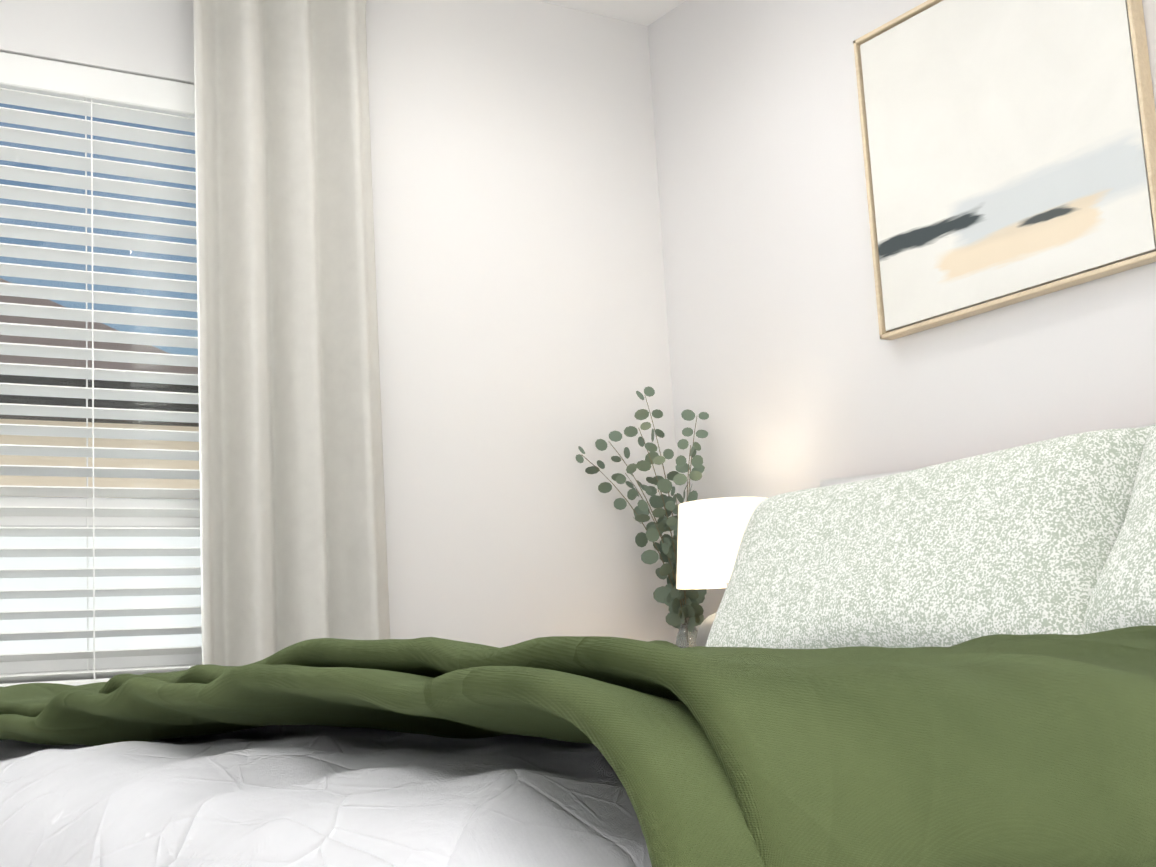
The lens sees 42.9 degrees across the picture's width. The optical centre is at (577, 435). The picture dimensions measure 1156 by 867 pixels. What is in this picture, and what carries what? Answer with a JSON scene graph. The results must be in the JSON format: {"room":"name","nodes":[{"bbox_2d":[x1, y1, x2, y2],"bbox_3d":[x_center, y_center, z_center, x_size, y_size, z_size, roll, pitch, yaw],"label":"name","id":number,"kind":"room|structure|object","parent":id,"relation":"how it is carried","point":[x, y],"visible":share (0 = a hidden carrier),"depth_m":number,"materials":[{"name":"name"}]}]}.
{"room":"bedroom","nodes":[
{"label":"bedroom","id":0,"kind":"room"},
{"bbox_2d":[0,0,679,647],"bbox_3d":[-1.221,0.006,3.044,3.730,2.440,0.140,3,-11,-33],"label":"wall","id":1,"kind":"structure","parent":0,"point":[522,322],"depth_m":3.70,"materials":[{"name":"white paint"}]},
{"bbox_2d":[0,84,201,683],"bbox_3d":[-1.074,-0.128,3.194,0.920,1.355,0.055,3,-11,-33],"label":"window","id":2,"kind":"structure","parent":1,"relation":"in","point":[80,665],"depth_m":3.16,"materials":[{"name":"white plastic"}]},
{"bbox_2d":[0,52,201,686],"bbox_3d":[-1.041,-0.139,3.144,0.904,1.346,0.072,3,-11,-33],"label":"window blinds","id":3,"kind":"object","parent":2,"relation":"attached to","point":[34,73],"visible":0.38,"depth_m":3.17,"materials":[{"name":"white plastic"}]},
{"bbox_2d":[193,0,389,665],"bbox_3d":[-1.110,0.001,2.933,1.656,2.393,0.162,3,-11,-33],"label":"curtain","id":4,"kind":"object","parent":1,"relation":"attached to","point":[293,544],"visible":0.85,"depth_m":3.27,"materials":[{"name":"beige fabric"}]},
{"bbox_2d":[538,0,685,25],"bbox_3d":[-0.349,-1.524,1.804,3.730,0.100,3.620,3,-11,-33],"label":"ceiling","id":5,"kind":"structure","parent":0,"point":[645,12],"depth_m":3.99,"materials":[{"name":"white paint"}]},
{"bbox_2d":[648,0,1155,629],"bbox_3d":[1.265,-0.215,2.526,0.140,2.440,3.480,3,-11,-33],"label":"wall","id":6,"kind":"structure","parent":0,"point":[792,370],"depth_m":3.52,"materials":[{"name":"white paint"}]},
{"bbox_2d":[853,0,1155,339],"bbox_3d":[0.856,-0.613,3.019,0.036,0.698,0.718,3,-11,-33],"label":"picture","id":7,"kind":"object","parent":6,"relation":"attached to","point":[1009,150],"visible":1,"depth_m":2.99,"materials":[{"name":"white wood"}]},
{"bbox_3d":[-0.207,0.981,1.413,3.730,0.100,3.620,3,-11,-33],"label":"floor","id":8,"kind":"structure","parent":0,"visible":0},
{"bbox_2d":[0,423,1155,866],"bbox_3d":[0.243,0.439,1.900,2.171,1.071,2.132,3,-11,-33],"label":"bed","id":9,"kind":"object","parent":8,"relation":"on","point":[950,663],"visible":1,"depth_m":0.77,"materials":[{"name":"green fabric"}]},
{"bbox_2d":[0,614,1155,866],"bbox_3d":[0.052,0.543,1.774,1.731,0.535,2.109,3,-11,-33],"label":"duvet","id":10,"kind":"object","parent":9,"relation":"on","point":[571,751],"depth_m":0.71,"materials":[{"name":"fabric"}]},
{"bbox_2d":[0,625,1155,866],"bbox_3d":[-0.157,0.344,1.649,0.999,0.218,2.130,3,-11,-33],"label":"blanket","id":11,"kind":"object","parent":9,"relation":"on","point":[999,750],"depth_m":0.68,"materials":[{"name":"green fabric"}]},
{"bbox_3d":[0.284,0.914,3.412,0.413,0.594,0.523,3,-11,-33],"label":"nightstand","id":12,"kind":"object","parent":8,"relation":"on","visible":0},
{"bbox_2d":[576,386,708,647],"bbox_3d":[0.202,0.259,3.628,0.362,0.772,0.261,3,-11,-33],"label":"plant","id":13,"kind":"object","parent":12,"relation":"on","point":[685,616],"visible":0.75,"depth_m":3.67,"materials":[{"name":"green plant"}]},
{"bbox_2d":[676,497,766,645],"bbox_3d":[0.354,0.376,3.413,0.248,0.458,0.248,3,-11,-33],"label":"lamp","id":14,"kind":"object","parent":12,"relation":"on","point":[711,533],"visible":0.4,"depth_m":3.34,"materials":[{"name":"fabric"}]},
{"label":"outside","id":15,"kind":"structure","parent":0,"visible":0},
{"bbox_2d":[0,278,201,653],"bbox_3d":[-3.189,0.033,5.388,12.200,3.570,5.850,3,-11,-33],"label":"houses","id":16,"kind":"structure","parent":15,"point":[104,581],"depth_m":6.34,"materials":[{"name":"paint"}]}
]}

